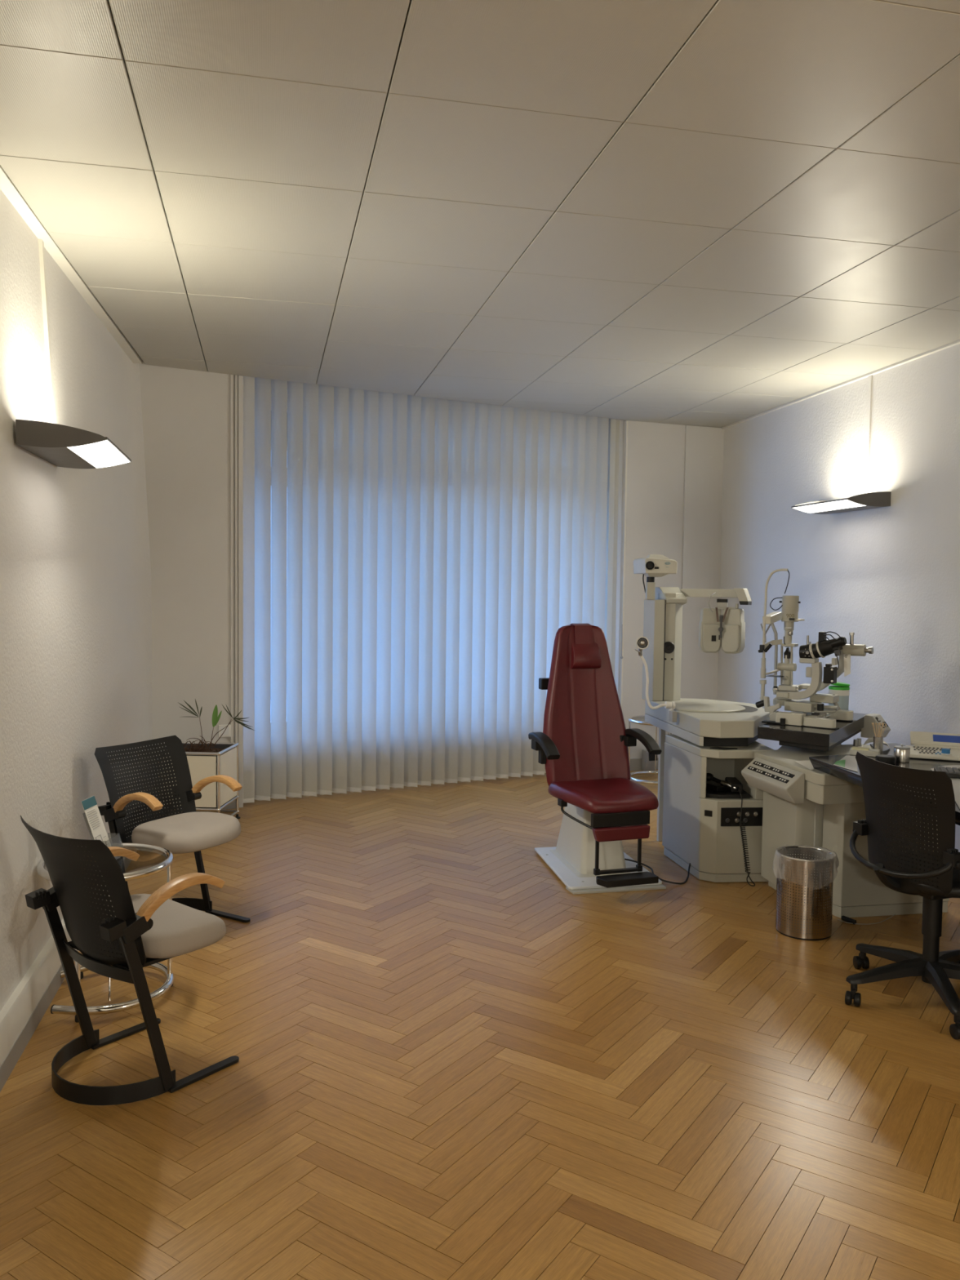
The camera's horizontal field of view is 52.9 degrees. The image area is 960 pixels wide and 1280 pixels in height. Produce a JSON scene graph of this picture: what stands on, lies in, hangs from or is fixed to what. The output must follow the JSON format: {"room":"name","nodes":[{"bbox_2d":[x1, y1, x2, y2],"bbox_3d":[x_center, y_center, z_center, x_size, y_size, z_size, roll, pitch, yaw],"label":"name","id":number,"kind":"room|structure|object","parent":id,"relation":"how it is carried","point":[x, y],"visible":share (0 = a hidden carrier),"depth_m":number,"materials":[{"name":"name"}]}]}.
{"room":"examination room","nodes":[
{"label":"examination room","id":0,"kind":"room"},
{"bbox_2d":[0,188,152,1011],"bbox_3d":[-1.426,-0.030,1.193,0.605,3.150,11.159,0,3,-11],"label":"wall","id":1,"kind":"structure","parent":0,"point":[76,578],"depth_m":4.02,"materials":[{"name":"paint"}]},
{"bbox_2d":[38,239,55,423],"bbox_3d":[-1.803,-1.246,4.022,0.061,0.816,0.035,0,3,-12],"label":"cable cover","id":2,"kind":"object","parent":1,"relation":"attached to","point":[41,243],"visible":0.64,"depth_m":4.01,"materials":[{"name":"paint"}]},
{"bbox_2d":[0,164,142,363],"bbox_3d":[-1.240,-1.502,0.977,0.084,0.024,10.608,0,3,-11],"label":"trim","id":3,"kind":"structure","parent":1,"relation":"attached to","point":[7,187],"depth_m":4.25,"materials":[{"name":"paint"}]},
{"bbox_2d":[15,419,131,468],"bbox_3d":[-1.590,-0.764,3.826,0.310,0.096,0.650,0,3,-12],"label":"wall lamp","id":4,"kind":"object","parent":1,"relation":"attached to","point":[60,445],"visible":0.99,"depth_m":3.54,"materials":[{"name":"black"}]},
{"bbox_2d":[67,440,129,468],"bbox_3d":[-1.509,-0.738,3.846,0.136,0.035,0.634,0,3,-12],"label":"diffuser","id":5,"kind":"object","parent":4,"relation":"attached to","point":[95,454],"depth_m":3.77,"materials":[{"name":"white plastic"}]},
{"bbox_2d":[0,787,155,1092],"bbox_3d":[-1.129,1.354,1.198,0.067,0.193,10.683,0,3,-11],"label":"baseboard","id":6,"kind":"structure","parent":1,"relation":"attached to","point":[15,1013],"depth_m":3.24,"materials":[{"name":"paint"}]},
{"bbox_2d":[139,360,685,795],"bbox_3d":[-0.206,-0.451,7.657,5.507,3.350,0.704,-1,3,-26],"label":"wall","id":7,"kind":"structure","parent":0,"point":[186,413],"depth_m":6.48,"materials":[{"name":"paint"}]},
{"bbox_2d":[217,724,231,737],"bbox_3d":[-1.743,0.622,6.593,0.085,0.085,0.018,-1,3,-28],"label":"wall socket","id":8,"kind":"object","parent":7,"relation":"attached to","point":[227,733],"visible":0.85,"depth_m":6.59,"materials":[{"name":"white plastic"}]},
{"bbox_2d":[230,374,243,808],"bbox_3d":[-1.670,-0.314,6.604,0.087,2.949,0.070,-1,3,-28],"label":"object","id":9,"kind":"structure","parent":7,"relation":"attached to","point":[240,377],"depth_m":6.57,"materials":[{"name":"paint"}]},
{"bbox_2d":[270,470,287,742],"bbox_3d":[-0.364,-0.513,7.652,3.236,2.470,0.220,-1,3,-28],"label":"window","id":10,"kind":"structure","parent":7,"relation":"in","point":[286,470],"depth_m":7.06,"materials":[{"name":"glass"}]},
{"bbox_2d":[162,757,658,815],"bbox_3d":[-0.053,1.085,7.510,4.779,0.100,0.137,-1,3,-26],"label":"baseboard","id":11,"kind":"structure","parent":7,"relation":"attached to","point":[635,763],"depth_m":8.23,"materials":[{"name":"white wood"}]},
{"bbox_2d":[617,420,628,709],"bbox_3d":[1.198,-0.359,8.150,0.018,2.949,0.056,-1,3,-28],"label":"trim","id":12,"kind":"structure","parent":7,"relation":"attached to","point":[625,423],"depth_m":8.12,"materials":[{"name":"paint"}]},
{"bbox_2d":[641,749,657,770],"bbox_3d":[1.446,1.024,8.224,0.110,0.178,0.087,0,3,-20],"label":"box","id":13,"kind":"object","parent":7,"relation":"attached to","point":[648,762],"visible":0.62,"depth_m":8.20,"materials":[{"name":"grey plastic"}]},
{"bbox_2d":[680,425,724,700],"bbox_3d":[1.942,-0.361,8.382,0.436,2.949,0.020,0,3,-20],"label":"wall panel","id":14,"kind":"object","parent":7,"relation":"attached to","point":[704,446],"depth_m":8.34,"materials":[{"name":"paint"}]},
{"bbox_2d":[0,769,959,1279],"bbox_3d":[0.904,1.474,2.384,5.400,0.121,12.500,0,3,-12],"label":"floor","id":15,"kind":"structure","parent":0,"point":[456,1061],"depth_m":2.99,"materials":[{"name":"brown wood"}]},
{"bbox_2d":[36,843,173,1022],"bbox_3d":[-1.384,1.066,3.583,0.472,0.514,0.472,0,3,-12],"label":"side table","id":16,"kind":"object","parent":15,"relation":"on","point":[42,872],"visible":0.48,"depth_m":3.48,"materials":[{"name":"silver metal"}]},
{"bbox_3d":[-1.396,0.722,3.589,0.139,0.181,0.141,0,3,-12],"label":"holder","id":17,"kind":"object","parent":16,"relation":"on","visible":0},
{"bbox_2d":[81,795,111,846],"bbox_3d":[-1.422,0.696,3.589,0.074,0.213,0.100,1,3,3],"label":"leaflet","id":18,"kind":"object","parent":17,"relation":"in","point":[90,806],"visible":0.87,"depth_m":3.59,"materials":[{"name":"paper"}]},
{"bbox_2d":[87,808,108,844],"bbox_3d":[-1.420,0.700,3.585,0.047,0.134,0.079,1,3,3],"label":"print","id":19,"kind":"object","parent":18,"relation":"attached to","point":[99,832],"depth_m":3.59},
{"bbox_2d":[20,815,239,1105],"bbox_3d":[-1.102,0.947,3.030,0.508,0.814,0.528,3,4,38],"label":"chair","id":20,"kind":"object","parent":15,"relation":"on","point":[117,934],"visible":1,"depth_m":2.88,"materials":[{"name":"black plastic"}]},
{"bbox_2d":[89,893,226,958],"bbox_3d":[-1.047,0.914,3.097,0.470,0.096,0.356,3,4,38],"label":"seat cushion","id":21,"kind":"object","parent":20,"relation":"on","point":[178,929],"depth_m":2.97,"materials":[{"name":"grey fabric"}]},
{"bbox_2d":[94,735,250,922],"bbox_3d":[-1.372,0.877,4.314,0.528,0.814,0.508,2,3,30],"label":"chair","id":22,"kind":"object","parent":15,"relation":"on","point":[189,830],"visible":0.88,"depth_m":4.34,"materials":[{"name":"black plastic"}]},
{"bbox_2d":[131,811,240,853],"bbox_3d":[-1.295,0.850,4.268,0.356,0.096,0.470,2,3,30],"label":"seat cushion","id":23,"kind":"object","parent":22,"relation":"on","point":[188,832],"depth_m":4.19,"materials":[{"name":"grey fabric"}]},
{"bbox_2d":[156,741,240,818],"bbox_3d":[-1.796,0.931,6.172,0.417,0.504,0.418,1,3,3],"label":"planter","id":24,"kind":"object","parent":15,"relation":"on","point":[223,759],"visible":0.6,"depth_m":5.98,"materials":[{"name":"silver metal"}]},
{"bbox_2d":[178,699,254,751],"bbox_3d":[-1.697,0.546,6.208,0.468,0.349,0.157,-1,3,-25],"label":"potted palm","id":25,"kind":"object","parent":24,"relation":"on","point":[215,717],"visible":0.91,"depth_m":6.18,"materials":[{"name":"green plant"}]},
{"bbox_2d":[528,623,666,894],"bbox_3d":[0.612,0.594,5.150,0.671,1.343,1.006,0,3,-12],"label":"chair","id":26,"kind":"object","parent":15,"relation":"on","point":[584,742],"visible":1,"depth_m":5.25,"materials":[{"name":"red leather"}]},
{"bbox_2d":[570,642,601,668],"bbox_3d":[0.589,0.087,5.349,0.180,0.145,0.058,0,3,-18],"label":"cushion","id":27,"kind":"object","parent":26,"relation":"on","point":[583,655],"depth_m":5.33,"materials":[{"name":"red leather"}]},
{"bbox_2d":[628,715,672,785],"bbox_3d":[1.420,0.885,7.728,0.472,0.514,0.472,2,3,17],"label":"side table","id":28,"kind":"object","parent":15,"relation":"on","point":[631,719],"visible":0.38,"depth_m":7.74,"materials":[{"name":"silver metal"}]},
{"bbox_2d":[624,857,690,884],"bbox_3d":[0.911,1.238,5.184,0.410,0.062,0.250,2,3,19],"label":"power cable","id":29,"kind":"object","parent":15,"relation":"on","point":[646,865],"visible":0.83,"depth_m":5.16,"materials":[{"name":"black rubber"}]},
{"bbox_2d":[644,697,773,882],"bbox_3d":[1.367,0.817,5.589,0.611,0.871,1.081,0,3,-6],"label":"base cabinet","id":30,"kind":"object","parent":15,"relation":"on","point":[698,825],"visible":0.94,"depth_m":5.16,"materials":[{"name":"white plastic"}]},
{"bbox_2d":[635,636,677,722],"bbox_3d":[0.977,0.217,5.381,0.257,0.478,0.096,0,3,-12],"label":"gooseneck lamp","id":31,"kind":"object","parent":30,"relation":"attached to","point":[642,642],"visible":1,"depth_m":5.39,"materials":[{"name":"white plastic"}]},
{"bbox_2d":[641,586,751,701],"bbox_3d":[1.329,0.025,5.933,0.639,0.696,0.262,1,3,13],"label":"stand","id":32,"kind":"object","parent":30,"relation":"on","point":[663,615],"depth_m":5.89,"materials":[{"name":"white plastic"}]},
{"bbox_2d":[633,554,677,599],"bbox_3d":[1.073,-0.386,5.928,0.205,0.276,0.261,0,3,-12],"label":"projector","id":33,"kind":"object","parent":32,"relation":"on","point":[652,566],"visible":1,"depth_m":5.84,"materials":[{"name":"beige plastic"}]},
{"bbox_2d":[654,586,687,604],"bbox_3d":[1.176,-0.269,5.964,0.133,0.116,0.210,0,3,-12],"label":"hood","id":34,"kind":"object","parent":32,"relation":"attached to","point":[668,595],"depth_m":5.90,"materials":[{"name":"white plastic"}]},
{"bbox_2d":[698,591,745,653],"bbox_3d":[1.459,-0.105,5.811,0.270,0.368,0.135,1,3,9],"label":"phoropter","id":35,"kind":"object","parent":32,"relation":"hanging from","point":[726,631],"visible":1,"depth_m":5.79,"materials":[{"name":"beige plastic"}]},
{"bbox_2d":[704,809,712,817],"bbox_3d":[1.202,0.912,5.080,0.042,0.032,0.006,3,4,32],"label":"socket","id":36,"kind":"object","parent":30,"relation":"attached to","point":[708,813],"depth_m":5.08,"materials":[{"name":"black plastic"}]},
{"bbox_2d":[665,734,773,758],"bbox_3d":[1.311,0.584,5.312,0.455,0.045,0.554,1,3,-3],"label":"shelf","id":37,"kind":"object","parent":30,"relation":"attached to","point":[677,743],"depth_m":5.16,"materials":[{"name":"white plastic"}]},
{"bbox_2d":[706,773,742,792],"bbox_3d":[1.320,0.767,5.222,0.215,0.084,0.251,0,3,-12],"label":"cradle","id":38,"kind":"object","parent":30,"relation":"in","point":[711,784],"depth_m":5.18,"materials":[{"name":"black plastic"}]},
{"bbox_2d":[706,788,750,798],"bbox_3d":[1.302,0.818,5.245,0.263,0.021,0.307,1,3,-4],"label":"tray","id":39,"kind":"object","parent":30,"relation":"on","point":[710,793],"depth_m":5.11,"materials":[{"name":"black plastic"}]},
{"bbox_2d":[737,788,755,886],"bbox_3d":[1.378,1.034,5.054,0.060,0.486,0.139,-1,3,-31],"label":"coiled cord","id":40,"kind":"object","parent":30,"relation":"hanging from","point":[740,822],"visible":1,"depth_m":5.03,"materials":[{"name":"black plastic"}]},
{"bbox_2d":[775,845,834,940],"bbox_3d":[1.465,1.139,4.360,0.248,0.358,0.248,0,3,-12],"label":"waste bin","id":41,"kind":"object","parent":15,"relation":"on","point":[797,878],"visible":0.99,"depth_m":4.27,"materials":[{"name":"silver metal"}]},
{"bbox_2d":[772,844,839,913],"bbox_3d":[1.472,1.084,4.362,0.286,0.260,0.280,0,3,-12],"label":"bag","id":42,"kind":"object","parent":41,"relation":"in","point":[836,860],"visible":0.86,"depth_m":4.34,"materials":[{"name":"white"}]},
{"bbox_2d":[741,744,949,917],"bbox_3d":[1.780,0.942,4.856,0.851,0.708,0.800,0,3,-12],"label":"desk","id":43,"kind":"object","parent":15,"relation":"on","point":[802,806],"visible":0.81,"depth_m":4.59,"materials":[{"name":"white plastic"}]},
{"bbox_2d":[795,760,813,769],"bbox_3d":[1.549,0.596,4.611,0.074,0.001,0.277,2,3,15],"label":"paper sheet","id":44,"kind":"object","parent":43,"relation":"on","point":[807,763],"visible":0.86,"depth_m":4.63,"materials":[{"name":"white paper"}]},
{"bbox_2d":[757,712,866,751],"bbox_3d":[1.873,0.504,5.315,0.420,0.122,1.028,3,4,33],"label":"table","id":45,"kind":"object","parent":43,"relation":"on","point":[806,737],"visible":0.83,"depth_m":4.97,"materials":[{"name":"black plastic"}]},
{"bbox_2d":[755,568,873,729],"bbox_3d":[1.813,0.039,5.205,0.565,0.842,0.450,3,4,37],"label":"lamp","id":46,"kind":"object","parent":45,"relation":"on","point":[812,713],"visible":1,"depth_m":5.19,"materials":[{"name":"beige metal"}]},
{"bbox_2d":[783,646,790,658],"bbox_3d":[1.686,0.063,5.292,0.032,0.077,0.030,3,4,37],"label":"mirror","id":47,"kind":"object","parent":46,"relation":"on","point":[787,653],"depth_m":5.28,"materials":[{"name":"silver"}]},
{"bbox_2d":[828,681,849,710],"bbox_3d":[2.014,0.336,5.417,0.112,0.204,0.112,0,3,-12],"label":"tub","id":48,"kind":"object","parent":45,"relation":"on","point":[842,689],"visible":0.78,"depth_m":5.37,"materials":[{"name":"white plastic"}]},
{"bbox_2d":[860,713,890,737],"bbox_3d":[2.263,0.492,5.517,0.110,0.132,0.128,-2,4,-44],"label":"display box","id":49,"kind":"object","parent":45,"relation":"on","point":[867,731],"visible":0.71,"depth_m":5.49,"materials":[{"name":"beige plastic"}]},
{"bbox_2d":[840,915,856,924],"bbox_3d":[1.716,1.303,4.491,0.022,0.022,0.071,-1,3,-30],"label":"plug","id":50,"kind":"object","parent":15,"relation":"on","point":[845,918],"visible":1,"depth_m":4.48,"materials":[{"name":"black plastic"}]},
{"bbox_2d":[836,914,895,924],"bbox_3d":[1.906,1.277,4.566,0.476,0.069,0.113,-1,3,-26],"label":"cable","id":51,"kind":"object","parent":15,"relation":"on","point":[894,914],"visible":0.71,"depth_m":4.48,"materials":[{"name":"grey plastic"}]},
{"bbox_2d":[808,742,959,825],"bbox_3d":[1.931,0.952,4.075,0.803,0.763,1.710,0,3,-12],"label":"desk top","id":52,"kind":"object","parent":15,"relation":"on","point":[824,764],"visible":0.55,"depth_m":4.34,"materials":[{"name":"grey laminate"}]},
{"bbox_2d":[833,755,857,772],"bbox_3d":[1.653,0.554,4.369,0.099,0.002,0.445,2,3,21],"label":"card","id":53,"kind":"object","parent":52,"relation":"on","point":[850,762],"visible":0.93,"depth_m":4.34,"materials":[{"name":"white paper"}]},
{"bbox_2d":[834,760,845,767],"bbox_3d":[1.620,0.554,4.348,0.047,0.001,0.208,2,3,21],"label":"print","id":54,"kind":"object","parent":53,"relation":"on","point":[842,763],"depth_m":4.33},
{"bbox_2d":[849,746,879,756],"bbox_3d":[1.830,0.531,4.588,0.130,0.030,0.075,2,3,25],"label":"tissue box","id":55,"kind":"object","parent":52,"relation":"on","point":[868,752],"visible":0.79,"depth_m":4.56,"materials":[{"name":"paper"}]},
{"bbox_2d":[862,737,889,748],"bbox_3d":[1.970,0.509,4.799,0.130,0.055,0.070,2,3,22],"label":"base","id":56,"kind":"object","parent":52,"relation":"on","point":[869,740],"visible":0.66,"depth_m":4.79,"materials":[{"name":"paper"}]},
{"bbox_2d":[873,736,883,754],"bbox_3d":[1.902,0.504,4.611,0.043,0.084,0.043,0,3,-12],"label":"cup","id":57,"kind":"object","parent":52,"relation":"on","point":[877,741],"visible":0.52,"depth_m":4.59,"materials":[{"name":"metal"}]},
{"bbox_2d":[875,754,895,764],"bbox_3d":[1.841,0.541,4.382,0.084,0.032,0.084,0,3,-12],"label":"dish","id":58,"kind":"object","parent":52,"relation":"on","point":[889,759],"visible":0.9,"depth_m":4.35,"materials":[{"name":"plastic"}]},
{"bbox_2d":[893,744,910,762],"bbox_3d":[1.931,0.516,4.417,0.069,0.080,0.069,0,3,-12],"label":"jar","id":59,"kind":"object","parent":52,"relation":"on","point":[902,753],"visible":0.95,"depth_m":4.39,"materials":[{"name":"silver metal"}]},
{"bbox_2d":[905,731,959,760],"bbox_3d":[2.178,0.501,4.558,0.310,0.098,0.223,2,3,20],"label":"electronic device","id":60,"kind":"object","parent":52,"relation":"on","point":[926,745],"visible":0.98,"depth_m":4.59,"materials":[{"name":"beige plastic"}]},
{"bbox_2d":[933,766,959,778],"bbox_3d":[2.130,0.563,4.023,0.420,0.024,0.150,2,3,20],"label":"keyboard","id":61,"kind":"object","parent":52,"relation":"on","point":[953,772],"visible":0.84,"depth_m":4.05,"materials":[{"name":"white plastic"}]},
{"bbox_2d":[844,751,959,1039],"bbox_3d":[1.686,0.900,3.640,0.676,0.917,0.669,0,3,-19],"label":"chair","id":62,"kind":"object","parent":15,"relation":"on","point":[934,876],"visible":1,"depth_m":3.55,"materials":[{"name":"black plastic"}]},
{"bbox_2d":[0,0,959,427],"bbox_3d":[0.993,-1.618,1.998,5.400,0.201,12.040,0,3,-12],"label":"ceiling","id":63,"kind":"structure","parent":0,"point":[707,213],"depth_m":3.42,"materials":[{"name":"metal"}]},
{"bbox_2d":[717,343,959,852],"bbox_3d":[3.327,-0.056,2.837,0.250,3.150,12.309,0,3,-11],"label":"wall","id":64,"kind":"structure","parent":0,"point":[888,576],"depth_m":6.31,"materials":[{"name":"paint"}]},
{"bbox_2d":[721,339,959,429],"bbox_3d":[3.251,-1.524,2.570,0.048,0.032,11.774,0,3,-11],"label":"trim","id":65,"kind":"structure","parent":64,"relation":"attached to","point":[957,342],"depth_m":6.41,"materials":[{"name":"paint"}]},
{"bbox_2d":[791,491,891,514],"bbox_3d":[2.352,-0.897,6.319,0.310,0.096,0.650,0,3,-12],"label":"wall lamp","id":66,"kind":"object","parent":64,"relation":"attached to","point":[881,499],"visible":1,"depth_m":6.11,"materials":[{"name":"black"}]},
{"bbox_2d":[792,499,865,513],"bbox_3d":[2.270,-0.871,6.302,0.136,0.035,0.634,0,3,-12],"label":"diffuser","id":67,"kind":"object","parent":66,"relation":"attached to","point":[835,504],"depth_m":6.26,"materials":[{"name":"white plastic"}]},
{"bbox_2d":[863,375,872,493],"bbox_3d":[2.520,-1.325,6.261,0.014,0.770,0.035,0,3,-12],"label":"cable cover","id":68,"kind":"object","parent":64,"relation":"attached to","point":[870,377],"visible":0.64,"depth_m":6.25,"materials":[{"name":"paint"}]},
{"bbox_3d":[-0.317,-2.053,7.521,3.645,0.140,1.501,0,3,-12],"label":"ceiling","id":69,"kind":"structure","parent":0,"visible":0},
{"bbox_2d":[242,375,625,803],"bbox_3d":[-0.248,-0.420,7.407,3.256,3.077,0.143,-1,3,-28],"label":"vertical blind","id":70,"kind":"object","parent":69,"relation":"hanging from","point":[439,551],"visible":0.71,"depth_m":7.29,"materials":[{"name":"fabric"}]},
{"label":"outside","id":71,"kind":"structure","parent":0,"visible":0},
{"bbox_3d":[-3.058,1.010,13.052,13.617,0.200,13.981,0,3,-12],"label":"terrace","id":72,"kind":"object","parent":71,"visible":0},
{"bbox_2d":[270,487,287,700],"bbox_3d":[-3.913,-0.829,13.536,15.923,3.400,0.400,-1,3,-28],"label":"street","id":73,"kind":"structure","parent":72,"relation":"on","point":[286,487],"depth_m":13.88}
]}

